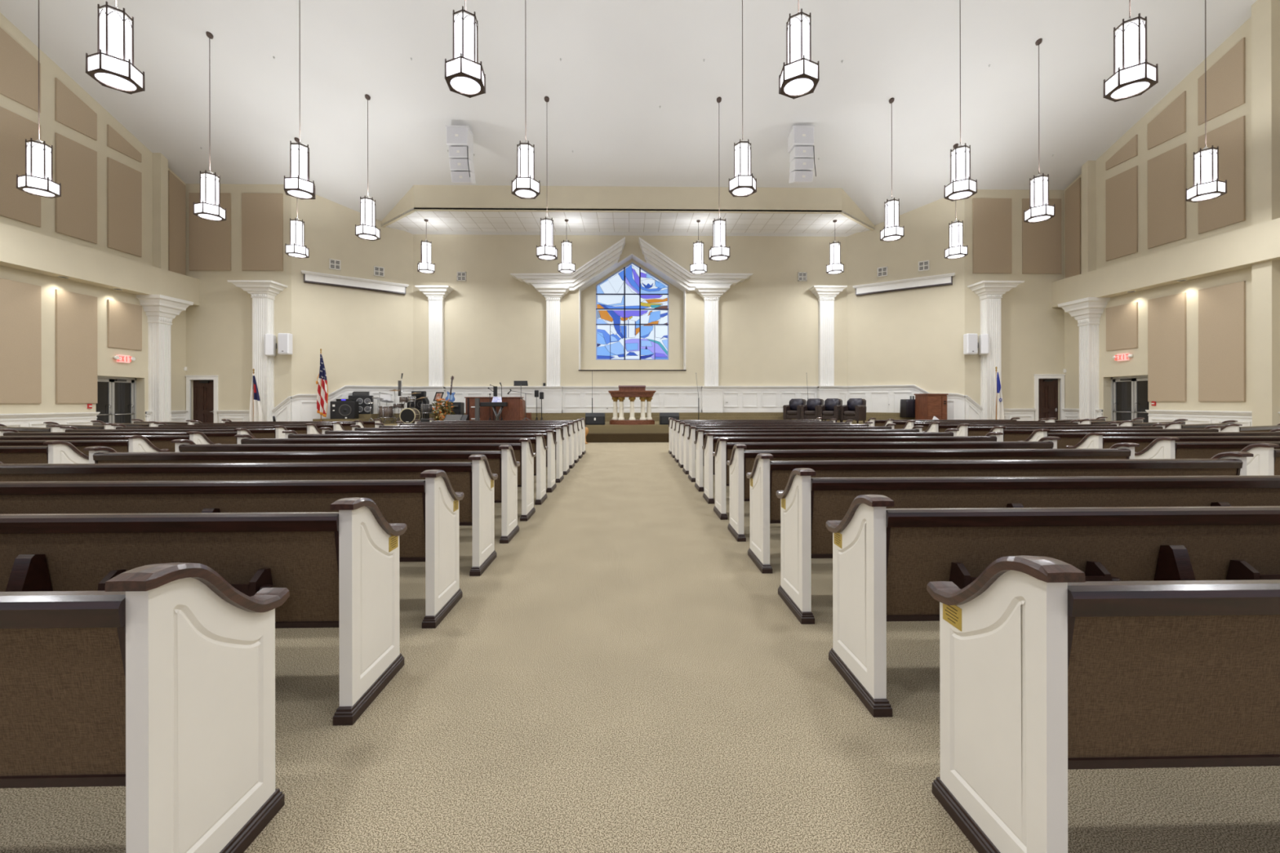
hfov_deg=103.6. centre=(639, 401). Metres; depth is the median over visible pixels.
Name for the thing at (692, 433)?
pew
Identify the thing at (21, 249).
beam
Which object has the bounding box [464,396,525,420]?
organ console
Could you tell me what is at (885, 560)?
pew
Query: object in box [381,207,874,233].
ceiling
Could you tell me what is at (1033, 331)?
wall
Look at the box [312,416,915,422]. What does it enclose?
floor
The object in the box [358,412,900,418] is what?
floor
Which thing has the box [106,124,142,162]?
acoustic panel
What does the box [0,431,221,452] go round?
pew
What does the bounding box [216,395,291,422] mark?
trim
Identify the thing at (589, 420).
grille
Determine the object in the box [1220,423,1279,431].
pew
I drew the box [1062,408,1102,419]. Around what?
trim
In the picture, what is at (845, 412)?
seat cushion
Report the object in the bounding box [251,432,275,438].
cushion
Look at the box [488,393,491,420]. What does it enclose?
microphone stand
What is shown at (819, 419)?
pew
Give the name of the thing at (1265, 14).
trim
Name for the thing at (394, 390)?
cymbal stand
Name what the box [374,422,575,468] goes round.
pew
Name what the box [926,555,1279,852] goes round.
pew
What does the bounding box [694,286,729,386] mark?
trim
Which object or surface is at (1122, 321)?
acoustic panel
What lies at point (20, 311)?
acoustic panel
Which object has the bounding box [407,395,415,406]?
rack tom
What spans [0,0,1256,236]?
ceiling
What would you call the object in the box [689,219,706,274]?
pendant lantern
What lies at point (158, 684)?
pew
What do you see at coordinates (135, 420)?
pew
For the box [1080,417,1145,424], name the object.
pew
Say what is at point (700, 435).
pew
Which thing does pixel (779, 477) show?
cushion
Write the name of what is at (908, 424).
pew
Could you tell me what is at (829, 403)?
cushion
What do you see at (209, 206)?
pendant lantern
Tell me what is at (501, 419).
microphone stand
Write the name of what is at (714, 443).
cushion
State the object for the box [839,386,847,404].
trim
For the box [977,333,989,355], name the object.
wall speaker
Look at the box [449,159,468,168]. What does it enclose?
grille
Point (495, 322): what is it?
wall
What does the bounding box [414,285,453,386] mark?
column
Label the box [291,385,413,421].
trim
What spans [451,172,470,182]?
grille
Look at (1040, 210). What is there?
pendant lantern
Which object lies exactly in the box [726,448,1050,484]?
cushion
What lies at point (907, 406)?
speaker
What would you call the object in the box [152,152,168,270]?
trim
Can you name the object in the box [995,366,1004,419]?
flag
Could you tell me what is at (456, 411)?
grille
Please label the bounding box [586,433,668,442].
step
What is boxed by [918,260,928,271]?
air vent
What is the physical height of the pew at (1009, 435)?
0.951 m
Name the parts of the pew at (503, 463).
panel, rail, frame, panel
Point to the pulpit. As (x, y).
(632, 392)
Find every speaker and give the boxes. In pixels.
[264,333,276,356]
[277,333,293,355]
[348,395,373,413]
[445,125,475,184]
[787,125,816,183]
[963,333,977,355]
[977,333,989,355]
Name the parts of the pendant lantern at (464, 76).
lamp shade, lamp shade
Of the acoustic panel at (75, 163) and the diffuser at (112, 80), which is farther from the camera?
the acoustic panel at (75, 163)
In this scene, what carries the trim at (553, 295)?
attached to the wall at (495, 322)
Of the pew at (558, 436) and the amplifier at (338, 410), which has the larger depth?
the amplifier at (338, 410)
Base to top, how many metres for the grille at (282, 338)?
0.670 m
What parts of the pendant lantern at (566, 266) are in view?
lamp shade, lamp shade, lantern frame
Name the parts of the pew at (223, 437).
panel, rail, panel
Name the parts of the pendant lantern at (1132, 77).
lamp shade, hanging chain, lamp shade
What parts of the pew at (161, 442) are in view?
rail, panel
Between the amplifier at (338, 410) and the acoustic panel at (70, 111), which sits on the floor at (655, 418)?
the amplifier at (338, 410)
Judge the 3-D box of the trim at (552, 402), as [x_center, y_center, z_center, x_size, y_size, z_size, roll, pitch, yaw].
[-3.665,-0.089,21.037,0.812,1.130,0.380,0,0,-1]
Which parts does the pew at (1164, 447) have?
panel, rail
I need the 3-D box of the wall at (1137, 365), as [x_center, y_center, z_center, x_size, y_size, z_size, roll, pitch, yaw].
[16.818,-6.392,5.883,0.900,15.465,27.050,0,0,-1]
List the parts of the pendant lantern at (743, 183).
lamp shade, lantern frame, hanging chain, lamp shade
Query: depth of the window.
21.98 m
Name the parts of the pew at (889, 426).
panel, rail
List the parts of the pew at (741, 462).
panel, frame, rail, panel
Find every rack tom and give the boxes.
[399,396,408,405]
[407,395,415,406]
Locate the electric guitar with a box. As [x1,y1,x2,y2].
[445,375,455,402]
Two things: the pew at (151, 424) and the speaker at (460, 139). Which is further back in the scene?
the speaker at (460, 139)
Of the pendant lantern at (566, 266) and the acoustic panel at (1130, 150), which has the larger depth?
the pendant lantern at (566, 266)
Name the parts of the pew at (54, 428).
rail, panel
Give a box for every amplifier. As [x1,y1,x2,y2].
[329,401,358,418]
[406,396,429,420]
[445,402,464,414]
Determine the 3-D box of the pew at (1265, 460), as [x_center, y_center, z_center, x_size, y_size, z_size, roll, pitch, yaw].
[8.063,0.880,5.202,3.862,0.951,0.515,0,0,-1]
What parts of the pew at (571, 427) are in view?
rail, panel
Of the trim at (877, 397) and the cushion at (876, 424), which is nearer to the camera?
the cushion at (876, 424)
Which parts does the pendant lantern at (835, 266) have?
lamp shade, lamp shade, lantern frame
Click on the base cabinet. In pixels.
(927, 406)
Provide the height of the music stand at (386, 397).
1.208 m
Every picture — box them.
[433,391,444,417]
[435,393,442,399]
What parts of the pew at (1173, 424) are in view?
panel, rail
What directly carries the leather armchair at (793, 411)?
on the floor at (607, 428)
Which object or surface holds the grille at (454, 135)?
attached to the speaker at (460, 139)
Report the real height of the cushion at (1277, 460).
0.422 m
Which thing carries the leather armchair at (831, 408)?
on the floor at (607, 428)
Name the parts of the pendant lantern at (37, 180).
lamp shade, lantern frame, lamp shade, hanging chain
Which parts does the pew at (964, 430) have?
panel, rail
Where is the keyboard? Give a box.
[480,396,507,420]
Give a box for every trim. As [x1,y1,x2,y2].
[0,412,100,427]
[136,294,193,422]
[145,410,188,422]
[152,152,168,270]
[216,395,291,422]
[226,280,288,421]
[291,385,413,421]
[413,386,422,391]
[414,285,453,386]
[422,386,445,413]
[444,386,542,413]
[510,236,625,291]
[534,286,569,386]
[542,386,562,413]
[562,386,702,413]
[638,236,752,291]
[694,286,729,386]
[701,386,723,413]
[722,386,817,412]
[808,285,847,386]
[817,386,839,404]
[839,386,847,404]
[847,384,964,419]
[964,395,1035,421]
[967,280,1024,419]
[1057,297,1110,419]
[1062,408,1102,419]
[1081,160,1096,273]
[1145,409,1279,426]
[1251,0,1279,426]
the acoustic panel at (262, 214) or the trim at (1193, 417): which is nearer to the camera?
the trim at (1193, 417)
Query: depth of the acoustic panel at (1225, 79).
13.91 m
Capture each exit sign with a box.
[113,354,135,363]
[1112,353,1133,360]
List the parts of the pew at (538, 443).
panel, rail, frame, panel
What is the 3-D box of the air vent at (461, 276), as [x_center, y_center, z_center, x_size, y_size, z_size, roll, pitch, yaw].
[-7.492,-5.271,21.131,0.380,0.380,0.030,0,0,-1]
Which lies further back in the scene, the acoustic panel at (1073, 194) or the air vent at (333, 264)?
the air vent at (333, 264)
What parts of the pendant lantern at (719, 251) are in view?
lamp shade, lamp shade, lantern frame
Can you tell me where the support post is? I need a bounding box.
[475,398,479,420]
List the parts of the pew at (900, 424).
panel, rail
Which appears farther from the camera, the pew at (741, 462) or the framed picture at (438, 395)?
the framed picture at (438, 395)
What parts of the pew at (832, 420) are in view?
panel, rail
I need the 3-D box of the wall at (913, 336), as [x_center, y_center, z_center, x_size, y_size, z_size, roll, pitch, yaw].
[10.640,-3.389,20.375,4.226,9.480,0.300,0,0,36]
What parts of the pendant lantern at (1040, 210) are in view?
hanging chain, lamp shade, lamp shade, lantern frame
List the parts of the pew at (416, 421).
rail, panel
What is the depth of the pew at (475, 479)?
3.96 m
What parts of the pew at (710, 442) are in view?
panel, frame, rail, panel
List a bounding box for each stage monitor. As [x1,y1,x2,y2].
[585,413,604,425]
[659,412,679,424]
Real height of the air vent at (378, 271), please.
0.380 m
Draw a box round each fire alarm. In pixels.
[86,404,92,408]
[1151,401,1156,405]
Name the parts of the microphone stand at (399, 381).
panel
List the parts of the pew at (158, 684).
rail, frame, panel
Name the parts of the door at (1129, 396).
glass, glass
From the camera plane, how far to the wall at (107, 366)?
15.30 m
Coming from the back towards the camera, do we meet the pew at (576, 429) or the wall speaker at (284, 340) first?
the wall speaker at (284, 340)
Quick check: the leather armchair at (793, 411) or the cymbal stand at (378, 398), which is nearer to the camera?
the cymbal stand at (378, 398)
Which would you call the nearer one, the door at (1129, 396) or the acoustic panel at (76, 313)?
the acoustic panel at (76, 313)
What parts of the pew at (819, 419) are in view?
panel, rail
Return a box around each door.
[96,376,136,423]
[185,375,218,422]
[1033,373,1065,421]
[1111,375,1149,422]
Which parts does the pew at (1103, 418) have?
panel, rail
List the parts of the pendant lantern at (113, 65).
lamp shade, lamp shade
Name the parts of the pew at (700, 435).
panel, frame, rail, panel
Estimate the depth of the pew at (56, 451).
5.57 m
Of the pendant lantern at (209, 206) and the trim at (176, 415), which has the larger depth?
the trim at (176, 415)
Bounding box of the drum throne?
[420,418,429,422]
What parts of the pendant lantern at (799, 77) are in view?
lamp shade, lamp shade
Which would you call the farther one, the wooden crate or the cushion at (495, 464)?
the wooden crate
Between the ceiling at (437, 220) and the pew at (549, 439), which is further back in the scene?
the ceiling at (437, 220)
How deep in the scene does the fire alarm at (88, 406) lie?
15.06 m
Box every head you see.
[352,391,368,395]
[411,391,426,396]
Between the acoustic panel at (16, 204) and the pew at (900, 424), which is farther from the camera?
the acoustic panel at (16, 204)
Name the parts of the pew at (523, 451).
panel, rail, frame, panel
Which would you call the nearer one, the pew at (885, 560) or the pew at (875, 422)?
the pew at (885, 560)
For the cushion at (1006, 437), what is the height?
0.422 m
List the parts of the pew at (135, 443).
rail, panel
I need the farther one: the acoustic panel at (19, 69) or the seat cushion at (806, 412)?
the seat cushion at (806, 412)
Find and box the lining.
[578,253,685,369]
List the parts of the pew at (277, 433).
rail, panel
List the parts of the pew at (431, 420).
rail, panel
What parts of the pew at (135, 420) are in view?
rail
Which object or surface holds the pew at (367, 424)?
on the floor at (622, 675)
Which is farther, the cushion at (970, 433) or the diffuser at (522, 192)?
the diffuser at (522, 192)
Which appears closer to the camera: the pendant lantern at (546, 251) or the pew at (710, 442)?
the pew at (710, 442)
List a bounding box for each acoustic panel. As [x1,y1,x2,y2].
[0,26,40,112]
[0,106,40,226]
[0,278,41,404]
[54,77,97,140]
[54,132,97,244]
[55,288,97,403]
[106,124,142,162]
[106,156,142,257]
[106,299,142,350]
[168,170,186,275]
[188,192,231,271]
[241,192,283,271]
[972,198,1012,273]
[1022,198,1061,273]
[1065,177,1080,278]
[1105,134,1137,170]
[1105,165,1137,261]
[1106,302,1137,351]
[1147,90,1186,150]
[1147,142,1186,248]
[1147,292,1186,401]
[1197,37,1245,124]
[1198,115,1245,233]
[1198,280,1245,401]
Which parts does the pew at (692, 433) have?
panel, rail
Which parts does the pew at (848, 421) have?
panel, rail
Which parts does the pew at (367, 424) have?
rail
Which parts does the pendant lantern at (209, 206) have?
lamp shade, lamp shade, lantern frame, hanging chain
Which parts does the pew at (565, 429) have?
rail, panel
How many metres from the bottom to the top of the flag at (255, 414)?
2.560 m
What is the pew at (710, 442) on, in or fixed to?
on the floor at (622, 675)
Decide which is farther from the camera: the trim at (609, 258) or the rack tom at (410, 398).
the trim at (609, 258)
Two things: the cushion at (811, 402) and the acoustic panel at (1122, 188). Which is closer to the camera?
the acoustic panel at (1122, 188)
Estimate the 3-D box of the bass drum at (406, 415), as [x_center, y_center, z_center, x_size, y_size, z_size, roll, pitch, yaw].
[-8.691,0.530,19.026,0.818,0.595,0.469,0,0,-1]
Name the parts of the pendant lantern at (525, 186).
hanging chain, lamp shade, lamp shade, lantern frame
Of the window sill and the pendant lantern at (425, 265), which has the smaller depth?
the pendant lantern at (425, 265)
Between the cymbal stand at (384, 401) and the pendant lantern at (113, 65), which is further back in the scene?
the cymbal stand at (384, 401)
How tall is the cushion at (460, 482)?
0.422 m
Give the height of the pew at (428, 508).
0.951 m
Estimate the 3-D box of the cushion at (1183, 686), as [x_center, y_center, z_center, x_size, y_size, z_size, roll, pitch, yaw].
[3.032,0.754,1.395,3.834,0.422,0.114,0,0,-1]
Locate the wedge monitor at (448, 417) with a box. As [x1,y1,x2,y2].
[444,414,469,420]
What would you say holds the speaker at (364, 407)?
on the floor at (653, 414)
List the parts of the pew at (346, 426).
rail, panel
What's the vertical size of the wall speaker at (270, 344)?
0.772 m
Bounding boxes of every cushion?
[0,453,48,463]
[0,471,471,522]
[0,493,425,557]
[0,531,338,622]
[0,627,125,776]
[18,431,39,432]
[74,445,128,456]
[97,458,501,500]
[150,440,175,452]
[182,449,520,484]
[207,435,236,444]
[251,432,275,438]
[293,430,306,434]
[342,426,351,431]
[364,424,374,427]
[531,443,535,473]
[713,442,716,472]
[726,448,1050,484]
[744,456,1127,498]
[769,468,1237,519]
[786,410,796,414]
[789,398,803,410]
[804,410,815,415]
[806,398,821,410]
[811,488,1279,554]
[822,410,834,415]
[824,398,839,410]
[843,410,855,415]
[846,398,862,410]
[875,422,884,426]
[886,524,1279,615]
[893,424,904,429]
[938,428,947,431]
[968,431,989,435]
[1003,433,1031,441]
[1057,437,1083,448]
[1067,614,1279,758]
[1103,442,1151,452]
[1175,448,1279,458]
[1240,429,1271,431]
[1274,457,1279,475]
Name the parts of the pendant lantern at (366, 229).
lamp shade, lamp shade, lantern frame, hanging chain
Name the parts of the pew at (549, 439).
panel, rail, frame, panel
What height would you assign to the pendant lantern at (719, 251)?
4.916 m
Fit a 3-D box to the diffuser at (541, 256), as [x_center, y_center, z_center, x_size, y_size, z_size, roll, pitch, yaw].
[-2.839,-4.472,15.375,0.520,0.010,0.520,0,0,-30]
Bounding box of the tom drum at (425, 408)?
[420,404,433,418]
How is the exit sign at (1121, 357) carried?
attached to the wall at (1137, 365)
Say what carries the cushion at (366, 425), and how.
on the pew at (367, 424)
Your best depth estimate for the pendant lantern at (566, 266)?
19.52 m
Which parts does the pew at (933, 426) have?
panel, rail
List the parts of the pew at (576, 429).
rail, panel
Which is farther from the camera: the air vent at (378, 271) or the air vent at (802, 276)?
the air vent at (802, 276)
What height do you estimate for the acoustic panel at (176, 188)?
3.585 m
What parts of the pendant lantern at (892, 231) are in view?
lamp shade, hanging chain, lamp shade, lantern frame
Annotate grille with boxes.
[277,333,287,352]
[445,409,458,414]
[446,127,466,143]
[448,146,467,156]
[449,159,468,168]
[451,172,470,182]
[586,416,603,423]
[661,416,678,423]
[794,127,813,143]
[794,171,813,181]
[795,146,813,155]
[795,159,813,168]
[968,334,977,352]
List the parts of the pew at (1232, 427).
panel, rail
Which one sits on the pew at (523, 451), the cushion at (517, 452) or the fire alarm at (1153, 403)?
the cushion at (517, 452)
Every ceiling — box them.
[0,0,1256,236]
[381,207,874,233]
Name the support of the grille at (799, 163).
attached to the speaker at (801, 150)
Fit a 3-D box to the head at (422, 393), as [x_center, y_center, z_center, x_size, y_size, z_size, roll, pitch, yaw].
[-8.783,-0.311,19.989,0.500,0.220,0.258,0,0,-1]
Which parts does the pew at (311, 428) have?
rail, panel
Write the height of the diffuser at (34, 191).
0.010 m
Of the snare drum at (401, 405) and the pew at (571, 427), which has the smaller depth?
the pew at (571, 427)
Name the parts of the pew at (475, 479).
rail, frame, panel, brass plate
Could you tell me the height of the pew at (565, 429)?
0.951 m
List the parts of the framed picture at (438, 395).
frame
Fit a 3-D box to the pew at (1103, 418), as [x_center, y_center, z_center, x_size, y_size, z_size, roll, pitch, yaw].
[11.377,0.875,13.306,2.242,0.951,0.515,0,0,-21]
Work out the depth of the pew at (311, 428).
9.98 m
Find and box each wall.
[0,12,186,421]
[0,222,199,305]
[186,183,291,422]
[291,194,413,395]
[381,184,874,231]
[413,234,847,386]
[846,197,964,395]
[964,189,1064,419]
[1063,16,1252,421]
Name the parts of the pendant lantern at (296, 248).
lamp shade, lamp shade, lantern frame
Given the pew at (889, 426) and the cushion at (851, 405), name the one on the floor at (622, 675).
the pew at (889, 426)
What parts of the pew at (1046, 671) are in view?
brass plate, panel, rail, frame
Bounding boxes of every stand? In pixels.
[372,397,383,422]
[378,391,391,400]
[379,400,394,422]
[388,389,399,422]
[398,373,403,395]
[488,384,497,420]
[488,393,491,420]
[499,382,502,420]
[506,388,531,420]
[513,380,528,396]
[534,390,538,420]
[539,391,543,420]
[591,369,592,413]
[695,373,698,419]
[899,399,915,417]
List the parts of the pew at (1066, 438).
panel, rail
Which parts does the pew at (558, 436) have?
rail, panel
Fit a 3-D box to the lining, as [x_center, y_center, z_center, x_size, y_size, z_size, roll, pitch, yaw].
[-0.327,-3.815,21.614,4.519,4.923,0.657,0,0,-1]
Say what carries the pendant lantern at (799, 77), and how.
hanging from the ceiling at (622, 60)
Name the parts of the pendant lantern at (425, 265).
lamp shade, lantern frame, lamp shade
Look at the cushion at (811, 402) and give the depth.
19.74 m
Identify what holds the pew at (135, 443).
on the floor at (622, 675)
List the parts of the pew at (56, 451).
rail, panel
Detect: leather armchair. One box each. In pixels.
[782,398,806,419]
[800,398,823,421]
[817,398,842,422]
[840,398,866,423]
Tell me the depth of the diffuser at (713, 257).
15.59 m
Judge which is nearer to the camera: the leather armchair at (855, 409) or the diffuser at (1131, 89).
the diffuser at (1131, 89)
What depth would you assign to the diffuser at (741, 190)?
12.23 m
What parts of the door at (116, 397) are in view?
glass, glass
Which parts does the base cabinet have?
panel, door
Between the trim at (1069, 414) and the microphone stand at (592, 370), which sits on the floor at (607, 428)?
the microphone stand at (592, 370)
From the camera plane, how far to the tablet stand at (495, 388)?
19.00 m
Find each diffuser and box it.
[25,188,52,194]
[95,72,136,88]
[199,213,220,218]
[288,190,311,196]
[290,253,304,256]
[360,234,375,238]
[450,76,480,91]
[515,189,535,195]
[540,255,553,257]
[711,256,726,258]
[733,187,752,193]
[783,78,813,93]
[884,235,899,239]
[949,191,971,197]
[1029,215,1048,220]
[1111,81,1149,96]
[1192,193,1218,199]
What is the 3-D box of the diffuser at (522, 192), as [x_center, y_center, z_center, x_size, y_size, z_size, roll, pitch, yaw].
[-2.733,-5.043,12.045,0.520,0.010,0.520,0,0,29]
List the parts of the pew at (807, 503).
brass plate, panel, frame, rail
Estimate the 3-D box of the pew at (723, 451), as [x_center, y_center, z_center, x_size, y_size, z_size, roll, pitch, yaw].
[2.933,0.889,6.104,4.022,0.951,0.572,0,0,-1]
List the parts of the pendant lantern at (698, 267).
lamp shade, lamp shade, lantern frame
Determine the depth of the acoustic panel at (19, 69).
13.32 m
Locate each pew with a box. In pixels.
[0,423,62,432]
[0,427,255,444]
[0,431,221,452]
[0,435,168,456]
[0,440,88,463]
[0,454,497,576]
[0,469,464,628]
[0,497,407,725]
[0,562,289,852]
[43,422,114,429]
[59,425,287,438]
[83,444,519,543]
[90,420,156,426]
[111,423,322,434]
[131,418,193,424]
[154,422,349,432]
[170,438,536,520]
[190,420,365,431]
[221,418,382,427]
[234,433,547,505]
[282,429,556,492]
[320,426,564,482]
[350,424,570,475]
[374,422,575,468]
[395,420,579,462]
[413,418,582,458]
[428,417,586,454]
[667,417,822,453]
[671,418,836,457]
[674,419,853,462]
[677,421,872,467]
[682,423,896,474]
[687,425,924,482]
[693,428,959,491]
[702,431,1003,503]
[712,436,1060,519]
[726,442,1139,542]
[746,451,1253,573]
[776,467,1279,624]
[826,494,1279,717]
[867,417,1019,426]
[883,418,1048,429]
[898,419,1081,431]
[922,421,1120,431]
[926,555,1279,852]
[956,422,1167,435]
[989,425,1223,441]
[1017,427,1279,448]
[1046,416,1107,422]
[1065,432,1279,452]
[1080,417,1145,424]
[1118,418,1187,426]
[1134,436,1279,458]
[1164,420,1237,428]
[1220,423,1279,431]
[1240,443,1279,475]
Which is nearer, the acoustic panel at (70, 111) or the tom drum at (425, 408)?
the acoustic panel at (70, 111)
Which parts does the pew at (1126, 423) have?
panel, rail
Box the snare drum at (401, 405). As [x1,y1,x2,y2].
[392,403,404,421]
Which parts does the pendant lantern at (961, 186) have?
lamp shade, lamp shade, hanging chain, lantern frame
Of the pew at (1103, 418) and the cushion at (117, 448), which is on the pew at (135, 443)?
the cushion at (117, 448)
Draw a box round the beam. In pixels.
[1051,217,1279,307]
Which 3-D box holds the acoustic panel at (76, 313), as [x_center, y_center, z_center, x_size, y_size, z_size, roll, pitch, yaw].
[-16.491,-1.566,14.751,0.048,3.230,1.084,0,0,-1]
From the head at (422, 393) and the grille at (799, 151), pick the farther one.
the head at (422, 393)
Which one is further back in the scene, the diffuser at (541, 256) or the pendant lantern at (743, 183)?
the diffuser at (541, 256)
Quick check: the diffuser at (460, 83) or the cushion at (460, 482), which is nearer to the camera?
the cushion at (460, 482)
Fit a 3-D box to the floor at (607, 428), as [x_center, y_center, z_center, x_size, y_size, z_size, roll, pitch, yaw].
[-0.308,0.945,19.323,24.200,0.281,3.950,0,0,-1]
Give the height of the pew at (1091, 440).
0.951 m
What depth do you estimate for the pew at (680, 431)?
10.46 m
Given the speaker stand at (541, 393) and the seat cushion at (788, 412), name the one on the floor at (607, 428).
the speaker stand at (541, 393)
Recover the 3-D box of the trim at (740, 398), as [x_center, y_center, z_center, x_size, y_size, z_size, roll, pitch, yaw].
[5.496,-0.105,21.351,4.080,1.130,0.140,0,0,-1]
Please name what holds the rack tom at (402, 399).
attached to the bass drum at (406, 415)
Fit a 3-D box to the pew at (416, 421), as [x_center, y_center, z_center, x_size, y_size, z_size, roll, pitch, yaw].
[-3.441,0.900,12.369,4.022,0.951,0.572,0,0,-1]
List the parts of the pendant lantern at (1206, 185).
hanging chain, lamp shade, lamp shade, lantern frame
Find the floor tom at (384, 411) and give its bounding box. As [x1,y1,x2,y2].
[378,405,394,423]
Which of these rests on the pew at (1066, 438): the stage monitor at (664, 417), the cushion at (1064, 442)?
the cushion at (1064, 442)
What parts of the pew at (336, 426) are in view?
rail, panel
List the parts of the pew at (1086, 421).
panel, rail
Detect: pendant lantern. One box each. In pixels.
[16,0,61,198]
[85,0,145,94]
[193,31,226,221]
[284,0,315,199]
[284,137,309,257]
[355,93,380,240]
[417,218,435,273]
[444,0,485,97]
[511,0,540,199]
[536,96,557,260]
[557,218,575,273]
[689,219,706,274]
[708,96,729,261]
[728,0,756,196]
[778,0,819,98]
[826,219,844,274]
[880,97,904,241]
[944,0,977,200]
[944,143,968,259]
[1023,38,1055,222]
[1102,0,1158,102]
[1185,0,1226,202]
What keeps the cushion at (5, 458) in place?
on the pew at (56, 451)
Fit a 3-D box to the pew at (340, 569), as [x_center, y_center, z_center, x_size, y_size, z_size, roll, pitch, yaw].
[-3.228,0.900,2.317,4.022,0.951,0.572,0,0,-1]
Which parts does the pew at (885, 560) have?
brass plate, panel, frame, rail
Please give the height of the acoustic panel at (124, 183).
2.800 m
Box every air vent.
[328,258,341,270]
[373,266,384,276]
[457,271,466,280]
[797,271,807,280]
[877,266,887,276]
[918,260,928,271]
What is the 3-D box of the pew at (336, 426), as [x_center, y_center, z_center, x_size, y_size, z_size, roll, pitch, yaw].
[-8.506,0.909,11.103,3.862,0.951,0.515,0,0,-1]
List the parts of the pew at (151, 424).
rail, panel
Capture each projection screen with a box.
[300,270,408,294]
[853,272,955,295]
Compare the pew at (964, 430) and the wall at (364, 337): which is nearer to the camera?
the pew at (964, 430)
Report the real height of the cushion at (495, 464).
0.422 m
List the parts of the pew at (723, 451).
panel, frame, rail, panel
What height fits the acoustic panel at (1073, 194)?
3.583 m
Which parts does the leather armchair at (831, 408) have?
frame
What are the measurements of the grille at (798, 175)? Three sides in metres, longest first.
0.585 x 0.280 x 0.022 m
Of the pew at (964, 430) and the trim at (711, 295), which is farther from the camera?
the trim at (711, 295)
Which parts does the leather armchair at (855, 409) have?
frame, backrest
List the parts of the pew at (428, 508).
rail, frame, panel, brass plate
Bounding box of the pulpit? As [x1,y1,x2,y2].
[608,385,655,425]
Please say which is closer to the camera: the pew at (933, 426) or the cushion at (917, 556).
the cushion at (917, 556)
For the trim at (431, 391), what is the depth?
20.84 m
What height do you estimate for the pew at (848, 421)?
0.951 m
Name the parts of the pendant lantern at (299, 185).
lamp shade, lamp shade, lantern frame, hanging chain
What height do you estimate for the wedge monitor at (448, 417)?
0.350 m
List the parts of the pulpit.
cornice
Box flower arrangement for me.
[431,398,456,420]
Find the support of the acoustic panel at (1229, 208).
attached to the wall at (1137, 365)
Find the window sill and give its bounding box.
[578,369,686,370]
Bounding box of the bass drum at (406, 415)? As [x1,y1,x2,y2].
[396,408,420,423]
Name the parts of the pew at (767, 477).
brass plate, panel, frame, rail, panel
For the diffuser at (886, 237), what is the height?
0.010 m
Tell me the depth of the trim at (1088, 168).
17.79 m
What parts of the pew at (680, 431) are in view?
panel, rail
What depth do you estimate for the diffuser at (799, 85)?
8.63 m
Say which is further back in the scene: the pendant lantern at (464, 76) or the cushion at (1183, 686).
the pendant lantern at (464, 76)
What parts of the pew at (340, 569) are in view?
rail, frame, panel, brass plate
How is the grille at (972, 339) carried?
attached to the wall speaker at (970, 340)
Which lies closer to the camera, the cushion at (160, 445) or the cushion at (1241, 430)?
the cushion at (160, 445)
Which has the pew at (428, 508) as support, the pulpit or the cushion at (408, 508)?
the cushion at (408, 508)
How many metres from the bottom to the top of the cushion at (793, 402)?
0.470 m
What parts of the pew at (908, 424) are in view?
panel, rail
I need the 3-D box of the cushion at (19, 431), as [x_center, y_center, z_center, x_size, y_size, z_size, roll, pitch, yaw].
[-12.226,0.780,10.007,2.054,0.422,0.114,0,0,19]
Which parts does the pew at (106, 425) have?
rail, panel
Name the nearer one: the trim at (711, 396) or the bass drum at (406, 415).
the bass drum at (406, 415)
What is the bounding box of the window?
[595,262,668,359]
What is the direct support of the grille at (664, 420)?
attached to the stage monitor at (664, 417)
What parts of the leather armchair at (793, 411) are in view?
frame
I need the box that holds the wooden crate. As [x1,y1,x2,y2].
[524,413,531,420]
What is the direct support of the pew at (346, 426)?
on the floor at (622, 675)
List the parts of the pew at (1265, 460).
panel, rail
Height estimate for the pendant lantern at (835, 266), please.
2.046 m
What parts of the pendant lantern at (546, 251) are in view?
lamp shade, lamp shade, lantern frame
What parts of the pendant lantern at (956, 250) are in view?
lamp shade, lamp shade, lantern frame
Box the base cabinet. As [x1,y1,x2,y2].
[914,393,948,419]
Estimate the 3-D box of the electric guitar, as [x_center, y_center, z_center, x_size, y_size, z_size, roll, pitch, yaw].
[-7.375,-0.505,19.567,0.359,1.042,0.117,0,0,-7]
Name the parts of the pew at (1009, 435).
panel, rail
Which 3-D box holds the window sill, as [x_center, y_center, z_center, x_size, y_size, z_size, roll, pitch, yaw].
[-0.319,-1.337,21.273,4.553,0.035,0.050,0,0,-1]
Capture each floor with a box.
[0,442,1279,852]
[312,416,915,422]
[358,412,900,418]
[383,421,866,433]
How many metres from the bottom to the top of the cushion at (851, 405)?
0.470 m
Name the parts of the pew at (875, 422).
panel, rail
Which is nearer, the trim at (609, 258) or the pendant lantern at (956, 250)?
the pendant lantern at (956, 250)
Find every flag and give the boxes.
[248,368,262,421]
[315,348,328,421]
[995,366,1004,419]
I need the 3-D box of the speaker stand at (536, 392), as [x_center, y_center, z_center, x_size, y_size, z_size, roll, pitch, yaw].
[-4.130,0.167,20.117,0.150,1.271,0.160,0,0,-1]
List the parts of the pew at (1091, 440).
panel, rail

